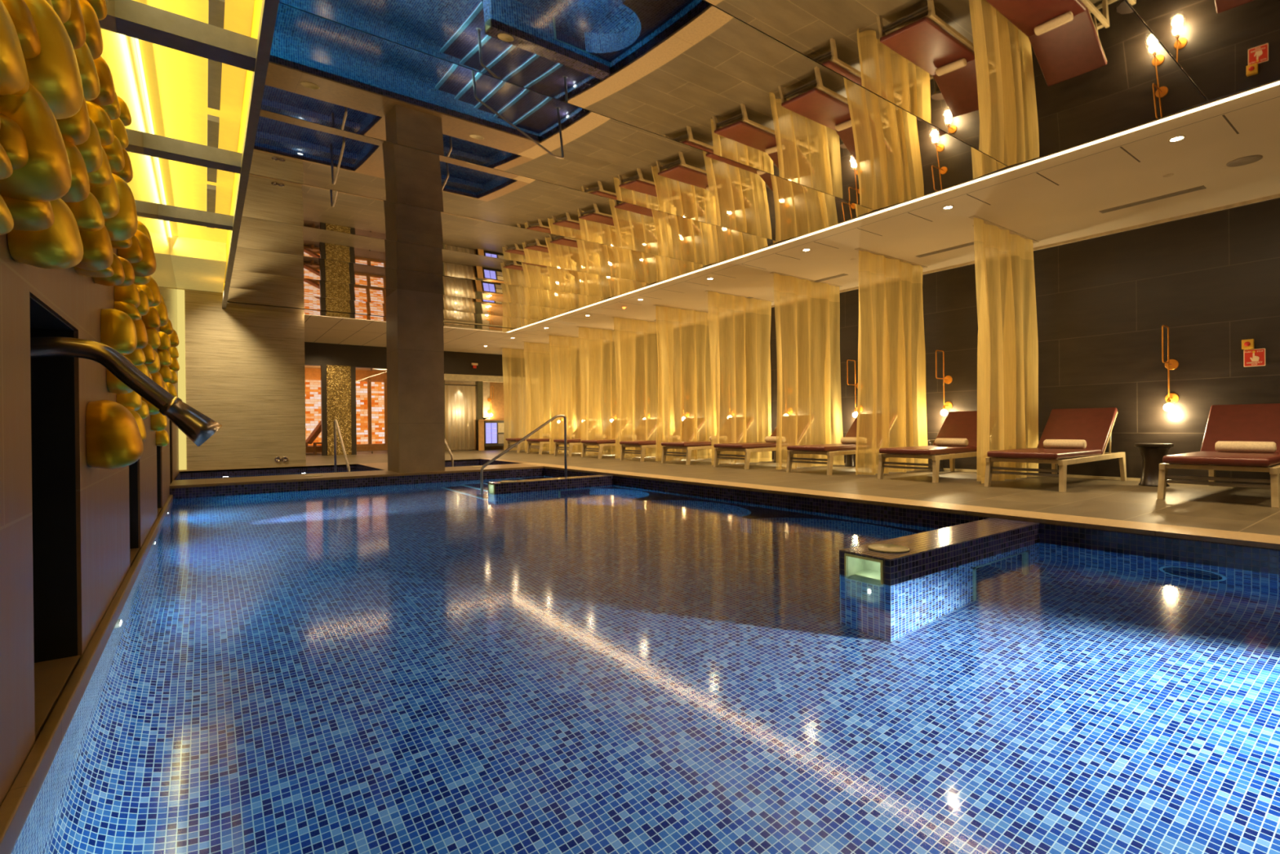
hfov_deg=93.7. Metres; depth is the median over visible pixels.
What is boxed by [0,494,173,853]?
trim
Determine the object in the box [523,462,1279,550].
trim
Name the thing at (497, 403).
wall panel
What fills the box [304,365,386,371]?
ceiling
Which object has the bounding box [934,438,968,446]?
rolled towel
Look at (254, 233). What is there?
mirror panel
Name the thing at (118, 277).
pebble
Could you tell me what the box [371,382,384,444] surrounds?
brick panel
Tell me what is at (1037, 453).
seat cushion
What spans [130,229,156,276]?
pebble
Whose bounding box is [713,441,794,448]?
seat cushion
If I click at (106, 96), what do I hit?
pebble
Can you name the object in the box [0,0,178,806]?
wall
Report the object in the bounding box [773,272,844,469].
sheer curtain
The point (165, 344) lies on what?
pebble
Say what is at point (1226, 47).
mirror panel
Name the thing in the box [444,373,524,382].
trim
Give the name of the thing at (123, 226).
pebble
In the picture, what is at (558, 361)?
sheer curtain
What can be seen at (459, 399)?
door curtain
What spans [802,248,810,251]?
recessed light
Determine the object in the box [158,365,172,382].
pebble
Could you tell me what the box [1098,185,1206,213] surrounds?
ceiling vent
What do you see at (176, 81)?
ceiling
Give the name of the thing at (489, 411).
wall sconce
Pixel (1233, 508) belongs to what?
floor
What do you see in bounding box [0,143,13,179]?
pebble
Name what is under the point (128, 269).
pebble
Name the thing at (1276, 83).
light strip
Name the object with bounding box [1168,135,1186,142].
recessed light
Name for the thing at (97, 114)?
pebble
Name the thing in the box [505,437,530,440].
seat cushion
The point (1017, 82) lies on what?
mirror panel
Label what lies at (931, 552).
divider
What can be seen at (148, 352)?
pebble
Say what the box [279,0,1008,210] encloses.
mirror panel
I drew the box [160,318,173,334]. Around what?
pebble
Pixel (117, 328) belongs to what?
pebble
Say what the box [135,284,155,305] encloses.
pebble
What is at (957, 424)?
sun lounger
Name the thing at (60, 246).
pebble
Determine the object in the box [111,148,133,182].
pebble
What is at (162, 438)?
pebble
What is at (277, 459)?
wall outlet
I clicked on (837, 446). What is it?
seat cushion
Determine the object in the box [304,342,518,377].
wall header
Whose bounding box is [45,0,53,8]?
pebble
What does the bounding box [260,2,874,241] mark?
mirror panel
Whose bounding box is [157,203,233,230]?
ceiling beam
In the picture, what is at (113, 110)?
pebble
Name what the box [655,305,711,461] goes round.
sheer curtain
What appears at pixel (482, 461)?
basin
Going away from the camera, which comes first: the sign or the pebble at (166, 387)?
the pebble at (166, 387)
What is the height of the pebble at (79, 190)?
0.177 m
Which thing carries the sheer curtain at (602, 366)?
hanging from the track at (577, 326)
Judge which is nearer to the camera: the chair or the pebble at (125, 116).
the pebble at (125, 116)
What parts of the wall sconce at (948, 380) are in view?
rod, globe bulb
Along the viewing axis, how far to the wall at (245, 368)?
11.20 m
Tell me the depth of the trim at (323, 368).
16.28 m
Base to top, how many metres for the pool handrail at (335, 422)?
1.800 m
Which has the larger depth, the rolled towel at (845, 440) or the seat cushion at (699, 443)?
the seat cushion at (699, 443)
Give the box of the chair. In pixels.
[305,421,321,452]
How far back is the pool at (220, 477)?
11.12 m
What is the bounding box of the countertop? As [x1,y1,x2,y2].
[474,419,504,421]
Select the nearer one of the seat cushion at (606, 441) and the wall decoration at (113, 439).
the wall decoration at (113, 439)
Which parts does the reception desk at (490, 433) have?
panel, fridge door, fridge door, grille panel, grille panel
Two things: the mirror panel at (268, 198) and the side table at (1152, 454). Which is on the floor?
the side table at (1152, 454)
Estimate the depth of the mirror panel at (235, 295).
10.95 m
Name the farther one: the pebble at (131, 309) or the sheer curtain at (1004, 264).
the sheer curtain at (1004, 264)
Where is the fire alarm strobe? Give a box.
[471,362,478,368]
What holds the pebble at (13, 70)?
attached to the wall at (72, 531)
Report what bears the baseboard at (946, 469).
attached to the wall at (1104, 303)
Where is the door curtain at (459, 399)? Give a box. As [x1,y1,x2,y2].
[444,385,474,450]
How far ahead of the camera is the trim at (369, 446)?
19.55 m
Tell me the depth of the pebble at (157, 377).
4.88 m
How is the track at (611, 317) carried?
attached to the ceiling at (1059, 198)
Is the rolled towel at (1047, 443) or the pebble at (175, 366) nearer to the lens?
the rolled towel at (1047, 443)
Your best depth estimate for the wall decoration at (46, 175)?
1.24 m
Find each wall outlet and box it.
[274,456,281,462]
[281,456,288,462]
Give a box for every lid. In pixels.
[304,475,323,476]
[500,480,516,482]
[867,543,909,552]
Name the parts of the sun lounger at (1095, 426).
leg, rail, rail, leg, leg, backrest, rail, frame, leg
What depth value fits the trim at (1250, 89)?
5.39 m
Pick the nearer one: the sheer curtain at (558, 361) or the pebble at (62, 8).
the pebble at (62, 8)
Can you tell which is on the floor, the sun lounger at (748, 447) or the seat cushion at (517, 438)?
the sun lounger at (748, 447)
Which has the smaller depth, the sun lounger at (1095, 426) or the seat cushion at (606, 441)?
the sun lounger at (1095, 426)
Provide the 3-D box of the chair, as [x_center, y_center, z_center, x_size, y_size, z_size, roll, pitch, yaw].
[-9.831,0.271,17.451,1.262,0.912,0.700,-1,0,-36]
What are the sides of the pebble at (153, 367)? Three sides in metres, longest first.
0.199 x 0.192 x 0.107 m
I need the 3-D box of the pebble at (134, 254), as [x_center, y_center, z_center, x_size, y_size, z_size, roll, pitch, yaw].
[-2.863,-1.012,3.374,0.102,0.172,0.153,-1,0,-36]
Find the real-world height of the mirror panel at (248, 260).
0.009 m
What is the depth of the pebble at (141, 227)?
3.69 m
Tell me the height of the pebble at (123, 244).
0.131 m
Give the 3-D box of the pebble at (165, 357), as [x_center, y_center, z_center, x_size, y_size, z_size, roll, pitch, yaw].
[-4.876,-0.716,6.159,0.107,0.188,0.204,-1,-1,-36]
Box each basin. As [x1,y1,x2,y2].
[175,463,382,479]
[444,458,522,465]
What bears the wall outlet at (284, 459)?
attached to the wall at (245, 368)
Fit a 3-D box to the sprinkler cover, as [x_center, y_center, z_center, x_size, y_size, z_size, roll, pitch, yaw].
[5.017,-2.389,5.701,0.080,0.008,0.080,-1,0,-36]
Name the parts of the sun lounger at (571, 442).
leg, rail, leg, rail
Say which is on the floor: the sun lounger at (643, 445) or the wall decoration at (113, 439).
the sun lounger at (643, 445)
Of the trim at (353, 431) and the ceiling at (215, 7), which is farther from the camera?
the trim at (353, 431)
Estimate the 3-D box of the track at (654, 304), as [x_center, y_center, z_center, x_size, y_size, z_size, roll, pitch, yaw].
[0.970,-2.360,12.084,1.720,0.006,0.070,-1,0,-36]
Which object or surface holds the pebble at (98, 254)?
attached to the wall at (72, 531)
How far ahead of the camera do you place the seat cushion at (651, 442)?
12.25 m
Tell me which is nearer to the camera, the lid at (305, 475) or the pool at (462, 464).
the lid at (305, 475)
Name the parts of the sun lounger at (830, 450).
leg, rail, rail, leg, rail, backrest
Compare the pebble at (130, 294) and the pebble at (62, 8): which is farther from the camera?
the pebble at (130, 294)
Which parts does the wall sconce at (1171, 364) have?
rod, globe bulb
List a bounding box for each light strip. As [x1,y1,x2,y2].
[134,38,172,237]
[177,288,186,470]
[507,80,1279,332]
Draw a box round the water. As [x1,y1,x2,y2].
[8,475,1279,853]
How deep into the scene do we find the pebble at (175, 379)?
7.63 m
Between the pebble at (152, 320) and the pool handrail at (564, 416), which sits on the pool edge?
the pool handrail at (564, 416)
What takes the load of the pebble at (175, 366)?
attached to the wall at (72, 531)
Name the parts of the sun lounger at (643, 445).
leg, rail, leg, rail, backrest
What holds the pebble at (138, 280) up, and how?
attached to the wall at (72, 531)
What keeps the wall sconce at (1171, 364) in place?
attached to the wall at (1104, 303)
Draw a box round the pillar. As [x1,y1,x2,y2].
[386,288,444,472]
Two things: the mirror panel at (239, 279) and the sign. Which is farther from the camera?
the mirror panel at (239, 279)
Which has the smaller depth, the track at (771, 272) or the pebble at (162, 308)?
the pebble at (162, 308)
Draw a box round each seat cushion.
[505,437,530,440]
[526,437,575,441]
[553,439,598,442]
[581,439,643,443]
[619,440,682,444]
[661,440,726,446]
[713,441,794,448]
[786,443,868,451]
[879,445,977,454]
[986,447,1101,459]
[1162,451,1279,466]
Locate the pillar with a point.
(415, 343)
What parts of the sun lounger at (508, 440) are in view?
leg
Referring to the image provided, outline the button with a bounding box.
[1241,338,1254,349]
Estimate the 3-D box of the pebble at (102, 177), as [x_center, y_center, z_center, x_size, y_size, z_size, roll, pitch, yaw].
[-1.994,-0.967,2.183,0.108,0.194,0.198,-1,0,-36]
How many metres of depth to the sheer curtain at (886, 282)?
8.44 m
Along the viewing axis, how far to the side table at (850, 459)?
10.11 m
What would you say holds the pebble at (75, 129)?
attached to the wall at (72, 531)
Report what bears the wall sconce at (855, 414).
attached to the wall at (1104, 303)
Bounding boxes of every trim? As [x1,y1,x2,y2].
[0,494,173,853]
[222,0,279,308]
[307,79,1279,332]
[318,377,387,452]
[320,365,327,455]
[351,366,356,454]
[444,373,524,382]
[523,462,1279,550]
[577,193,1279,349]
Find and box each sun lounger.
[505,422,569,453]
[526,433,578,454]
[553,430,607,456]
[581,419,651,458]
[619,417,708,462]
[661,417,750,465]
[713,415,813,469]
[786,413,880,475]
[877,410,997,483]
[983,407,1126,492]
[1156,403,1279,507]
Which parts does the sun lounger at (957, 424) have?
leg, rail, rail, leg, leg, backrest, rail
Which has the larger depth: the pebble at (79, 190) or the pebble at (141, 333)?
the pebble at (141, 333)
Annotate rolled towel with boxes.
[764,435,783,442]
[840,436,866,444]
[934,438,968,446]
[1043,439,1086,448]
[1214,440,1276,453]
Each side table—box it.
[773,450,782,462]
[844,453,855,466]
[928,439,944,471]
[1133,443,1173,486]
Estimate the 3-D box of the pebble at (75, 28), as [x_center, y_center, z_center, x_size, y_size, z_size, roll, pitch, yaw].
[-1.661,-1.196,1.718,0.108,0.193,0.166,-1,0,-36]
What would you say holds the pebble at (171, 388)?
attached to the wall at (72, 531)
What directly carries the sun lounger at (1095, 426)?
on the floor
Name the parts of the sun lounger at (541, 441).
leg, leg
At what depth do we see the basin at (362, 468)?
11.30 m
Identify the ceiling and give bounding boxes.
[133,0,1208,328]
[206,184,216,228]
[207,0,225,110]
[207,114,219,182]
[304,84,1279,354]
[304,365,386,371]
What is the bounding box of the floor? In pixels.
[169,448,1279,535]
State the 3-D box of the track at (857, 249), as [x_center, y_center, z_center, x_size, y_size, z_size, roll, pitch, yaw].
[3.578,-2.379,8.487,1.720,0.006,0.070,-1,0,-36]
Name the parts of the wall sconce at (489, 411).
rod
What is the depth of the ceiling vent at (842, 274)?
9.55 m
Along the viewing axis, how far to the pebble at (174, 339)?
7.23 m
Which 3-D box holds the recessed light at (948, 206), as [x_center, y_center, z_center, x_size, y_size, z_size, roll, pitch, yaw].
[3.327,-2.372,6.482,0.110,0.008,0.110,-1,0,-36]
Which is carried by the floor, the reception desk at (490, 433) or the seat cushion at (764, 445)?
the reception desk at (490, 433)
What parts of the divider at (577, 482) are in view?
skimmer frame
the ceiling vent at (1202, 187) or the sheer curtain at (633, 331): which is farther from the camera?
the sheer curtain at (633, 331)
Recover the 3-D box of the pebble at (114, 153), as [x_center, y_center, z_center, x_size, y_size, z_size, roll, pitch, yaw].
[-2.337,-1.217,2.644,0.100,0.161,0.171,-1,0,-36]
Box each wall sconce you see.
[487,386,493,416]
[846,359,857,417]
[935,350,952,415]
[1161,324,1178,411]
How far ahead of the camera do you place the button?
6.37 m
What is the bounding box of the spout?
[30,336,222,446]
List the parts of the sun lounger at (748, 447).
leg, rail, rail, leg, rail, backrest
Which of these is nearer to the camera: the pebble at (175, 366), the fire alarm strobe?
the pebble at (175, 366)
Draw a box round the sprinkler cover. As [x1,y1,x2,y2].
[1162,173,1173,177]
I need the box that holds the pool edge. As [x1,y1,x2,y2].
[169,467,1279,574]
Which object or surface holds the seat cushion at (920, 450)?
on the sun lounger at (957, 424)
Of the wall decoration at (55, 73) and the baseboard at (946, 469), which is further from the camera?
the baseboard at (946, 469)
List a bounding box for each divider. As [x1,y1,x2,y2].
[488,474,613,494]
[839,517,1039,585]
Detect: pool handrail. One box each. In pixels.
[333,419,350,472]
[444,439,453,466]
[480,414,567,487]
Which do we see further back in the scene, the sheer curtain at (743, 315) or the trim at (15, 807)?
the sheer curtain at (743, 315)
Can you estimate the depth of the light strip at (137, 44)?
5.11 m
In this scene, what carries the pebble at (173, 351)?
attached to the wall at (72, 531)
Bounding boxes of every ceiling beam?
[115,0,257,71]
[142,132,241,173]
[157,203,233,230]
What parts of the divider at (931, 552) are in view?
skimmer frame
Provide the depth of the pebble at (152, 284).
4.26 m
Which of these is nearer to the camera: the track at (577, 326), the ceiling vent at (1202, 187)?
the ceiling vent at (1202, 187)
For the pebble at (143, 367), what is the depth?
3.70 m
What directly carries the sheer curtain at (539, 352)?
hanging from the track
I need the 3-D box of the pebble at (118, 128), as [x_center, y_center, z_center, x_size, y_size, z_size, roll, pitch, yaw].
[-2.433,-1.369,2.775,0.101,0.164,0.156,-1,0,-36]
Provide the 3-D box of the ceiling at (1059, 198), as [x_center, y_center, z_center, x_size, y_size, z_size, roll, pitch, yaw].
[0.056,-2.447,8.854,8.130,0.200,22.250,-1,0,-36]
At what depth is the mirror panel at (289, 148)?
5.70 m
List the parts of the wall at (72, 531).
opening sill, polished panel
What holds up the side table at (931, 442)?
on the floor
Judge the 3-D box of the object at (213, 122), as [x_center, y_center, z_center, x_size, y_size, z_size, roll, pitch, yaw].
[-4.271,-2.743,5.997,0.085,0.050,1.610,-1,0,-36]
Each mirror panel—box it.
[226,287,540,328]
[226,302,513,332]
[229,269,570,319]
[232,246,607,310]
[236,216,652,297]
[242,173,706,283]
[249,109,779,265]
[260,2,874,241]
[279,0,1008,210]
[705,0,1208,166]
[1126,0,1279,101]
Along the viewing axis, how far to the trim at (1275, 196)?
7.15 m
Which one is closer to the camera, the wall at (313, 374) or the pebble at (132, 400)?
the pebble at (132, 400)
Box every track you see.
[577,326,613,330]
[611,316,656,322]
[653,304,708,312]
[704,289,773,302]
[769,271,842,287]
[854,248,927,268]
[968,215,1039,243]
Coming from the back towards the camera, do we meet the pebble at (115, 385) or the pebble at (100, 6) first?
the pebble at (115, 385)
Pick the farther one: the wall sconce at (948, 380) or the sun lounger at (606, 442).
the sun lounger at (606, 442)
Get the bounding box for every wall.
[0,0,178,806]
[177,288,306,471]
[304,368,387,445]
[444,380,525,450]
[548,197,1279,484]
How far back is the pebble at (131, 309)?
3.18 m
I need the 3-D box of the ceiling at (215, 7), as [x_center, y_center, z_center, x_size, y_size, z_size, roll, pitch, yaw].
[-3.176,-2.752,4.487,0.085,0.050,1.610,-1,0,-36]
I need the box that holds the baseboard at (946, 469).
[644,453,1140,480]
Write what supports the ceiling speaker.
attached to the ceiling at (1059, 198)
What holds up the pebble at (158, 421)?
attached to the wall at (72, 531)
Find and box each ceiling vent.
[814,273,848,282]
[915,241,973,257]
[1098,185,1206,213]
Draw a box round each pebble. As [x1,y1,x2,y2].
[0,0,26,95]
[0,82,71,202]
[0,112,28,169]
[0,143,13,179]
[0,194,13,235]
[0,195,54,231]
[1,0,40,58]
[7,198,83,269]
[10,67,29,94]
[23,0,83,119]
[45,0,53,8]
[50,0,71,23]
[56,96,90,145]
[60,140,89,202]
[62,0,85,49]
[64,191,104,231]
[74,41,100,101]
[74,225,113,270]
[74,266,114,277]
[75,116,102,172]
[78,0,102,59]
[85,100,114,145]
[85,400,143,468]
[86,0,106,20]
[87,146,112,186]
[89,175,119,218]
[90,56,115,105]
[92,253,124,285]
[99,92,120,119]
[100,308,137,355]
[101,135,124,172]
[104,173,137,240]
[106,355,133,394]
[110,117,128,149]
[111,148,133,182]
[111,237,132,248]
[114,283,140,307]
[114,300,141,320]
[116,95,131,126]
[116,391,142,410]
[117,235,142,262]
[117,256,134,286]
[123,349,146,365]
[127,408,146,442]
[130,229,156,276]
[133,275,151,284]
[133,318,147,350]
[134,364,149,377]
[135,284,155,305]
[135,400,149,419]
[137,220,152,244]
[137,288,149,315]
[141,343,155,364]
[142,306,160,328]
[142,397,159,414]
[144,276,161,306]
[144,350,160,373]
[145,327,160,348]
[151,371,164,387]
[151,412,167,431]
[153,301,168,326]
[155,429,169,446]
[157,331,170,350]
[157,349,171,366]
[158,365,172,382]
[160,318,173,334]
[163,381,168,392]
[164,382,177,396]
[168,328,178,346]
[168,346,178,358]
[168,356,179,371]
[168,368,177,384]
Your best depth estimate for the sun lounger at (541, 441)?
15.86 m
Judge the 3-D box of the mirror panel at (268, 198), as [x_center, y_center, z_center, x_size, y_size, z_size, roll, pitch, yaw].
[-1.614,-2.243,7.383,5.425,0.009,1.293,-1,0,-36]
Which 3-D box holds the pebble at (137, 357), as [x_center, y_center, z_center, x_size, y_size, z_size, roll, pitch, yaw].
[-2.945,-0.419,3.495,0.100,0.130,0.153,-1,0,-36]
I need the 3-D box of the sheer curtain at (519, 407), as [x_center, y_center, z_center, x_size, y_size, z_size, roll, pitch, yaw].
[-3.367,-0.817,18.095,1.664,3.014,0.237,-1,0,-36]
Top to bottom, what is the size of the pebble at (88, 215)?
0.155 m
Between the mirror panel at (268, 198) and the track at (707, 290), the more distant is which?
the track at (707, 290)
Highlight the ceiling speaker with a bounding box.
[1226,155,1262,166]
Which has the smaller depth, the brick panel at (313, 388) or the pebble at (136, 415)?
the pebble at (136, 415)
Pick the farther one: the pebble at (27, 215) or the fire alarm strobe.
the fire alarm strobe
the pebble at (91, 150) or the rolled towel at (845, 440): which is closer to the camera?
the pebble at (91, 150)
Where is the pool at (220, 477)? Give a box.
[179,470,359,479]
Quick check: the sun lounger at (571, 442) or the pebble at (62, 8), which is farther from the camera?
the sun lounger at (571, 442)
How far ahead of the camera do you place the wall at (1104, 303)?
7.18 m
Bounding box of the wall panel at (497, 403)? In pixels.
[489,382,511,448]
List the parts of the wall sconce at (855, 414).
globe bulb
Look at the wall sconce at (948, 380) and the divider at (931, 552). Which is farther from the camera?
the wall sconce at (948, 380)
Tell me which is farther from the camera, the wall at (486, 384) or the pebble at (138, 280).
the wall at (486, 384)
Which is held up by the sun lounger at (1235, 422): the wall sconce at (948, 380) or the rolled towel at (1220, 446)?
the rolled towel at (1220, 446)
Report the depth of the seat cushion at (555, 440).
14.59 m
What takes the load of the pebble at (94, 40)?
attached to the wall at (72, 531)
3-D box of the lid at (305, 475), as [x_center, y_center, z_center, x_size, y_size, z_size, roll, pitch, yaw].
[-5.004,0.748,9.214,0.260,0.010,0.260,-1,0,-36]
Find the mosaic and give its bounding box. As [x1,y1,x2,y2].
[326,364,351,455]
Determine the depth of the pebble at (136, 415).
3.23 m
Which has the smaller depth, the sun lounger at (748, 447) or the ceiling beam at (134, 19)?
the ceiling beam at (134, 19)
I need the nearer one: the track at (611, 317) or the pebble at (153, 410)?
the pebble at (153, 410)
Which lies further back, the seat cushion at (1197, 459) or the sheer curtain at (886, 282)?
the sheer curtain at (886, 282)
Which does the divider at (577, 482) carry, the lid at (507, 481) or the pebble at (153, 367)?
the lid at (507, 481)
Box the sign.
[1243,348,1265,367]
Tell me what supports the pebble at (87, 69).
attached to the wall at (72, 531)
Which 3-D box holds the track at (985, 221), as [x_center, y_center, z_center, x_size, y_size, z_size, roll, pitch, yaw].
[4.447,-2.385,7.288,1.720,0.006,0.070,-1,0,-36]
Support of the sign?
attached to the wall at (1104, 303)
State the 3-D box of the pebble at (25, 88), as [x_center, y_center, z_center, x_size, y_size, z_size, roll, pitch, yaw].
[-1.261,-0.714,1.166,0.098,0.121,0.152,-1,0,-36]
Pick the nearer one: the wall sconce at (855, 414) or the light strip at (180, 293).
the wall sconce at (855, 414)
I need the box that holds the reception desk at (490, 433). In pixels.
[472,419,513,450]
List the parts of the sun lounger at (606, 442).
leg, rail, leg, rail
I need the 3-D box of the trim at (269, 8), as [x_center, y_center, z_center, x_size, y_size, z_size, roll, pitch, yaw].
[-2.535,-2.256,3.979,0.062,0.082,17.400,-1,0,-36]
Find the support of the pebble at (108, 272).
attached to the wall at (72, 531)
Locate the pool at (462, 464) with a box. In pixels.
[444,464,483,466]
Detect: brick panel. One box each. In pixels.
[305,379,368,445]
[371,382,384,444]
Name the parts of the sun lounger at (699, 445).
leg, rail, leg, rail, backrest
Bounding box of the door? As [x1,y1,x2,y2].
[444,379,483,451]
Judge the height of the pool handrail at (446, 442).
1.800 m
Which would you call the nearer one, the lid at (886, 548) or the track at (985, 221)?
the lid at (886, 548)
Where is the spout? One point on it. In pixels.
(198, 427)
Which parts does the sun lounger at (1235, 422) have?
leg, rail, leg, rail, backrest, rail, leg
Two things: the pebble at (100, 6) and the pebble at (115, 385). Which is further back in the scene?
the pebble at (115, 385)
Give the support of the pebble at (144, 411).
attached to the wall at (72, 531)
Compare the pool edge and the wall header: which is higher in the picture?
the wall header
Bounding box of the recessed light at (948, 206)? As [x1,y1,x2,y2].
[942,204,953,208]
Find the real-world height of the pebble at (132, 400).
0.146 m
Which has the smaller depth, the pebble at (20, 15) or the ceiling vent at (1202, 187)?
the pebble at (20, 15)
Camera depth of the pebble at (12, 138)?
1.18 m
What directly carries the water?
in the pool edge
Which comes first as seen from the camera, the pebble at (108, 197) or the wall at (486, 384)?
the pebble at (108, 197)
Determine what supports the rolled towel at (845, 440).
on the sun lounger at (830, 450)
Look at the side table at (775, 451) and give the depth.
11.43 m
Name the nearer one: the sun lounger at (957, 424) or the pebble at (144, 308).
the pebble at (144, 308)
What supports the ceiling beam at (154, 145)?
attached to the ceiling at (176, 81)
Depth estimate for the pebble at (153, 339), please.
4.65 m
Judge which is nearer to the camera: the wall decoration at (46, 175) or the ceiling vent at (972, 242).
the wall decoration at (46, 175)
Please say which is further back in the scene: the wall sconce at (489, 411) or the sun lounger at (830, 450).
the wall sconce at (489, 411)
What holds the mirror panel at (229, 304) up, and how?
attached to the ceiling at (176, 81)
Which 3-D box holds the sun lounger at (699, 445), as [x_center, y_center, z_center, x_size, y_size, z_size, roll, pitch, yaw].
[1.387,0.243,11.725,1.965,0.882,0.774,-1,0,-36]
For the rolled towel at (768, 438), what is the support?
on the sun lounger at (748, 447)
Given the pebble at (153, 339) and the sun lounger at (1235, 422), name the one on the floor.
the sun lounger at (1235, 422)
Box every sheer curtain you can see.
[502,347,551,450]
[524,342,577,452]
[549,335,599,453]
[578,326,631,456]
[613,316,673,458]
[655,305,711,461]
[707,291,771,465]
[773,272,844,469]
[855,250,928,475]
[973,217,1038,483]
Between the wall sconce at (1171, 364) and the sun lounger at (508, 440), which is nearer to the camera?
the wall sconce at (1171, 364)
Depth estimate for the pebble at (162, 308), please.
5.14 m
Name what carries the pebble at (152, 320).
attached to the wall at (72, 531)
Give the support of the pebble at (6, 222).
attached to the wall at (72, 531)

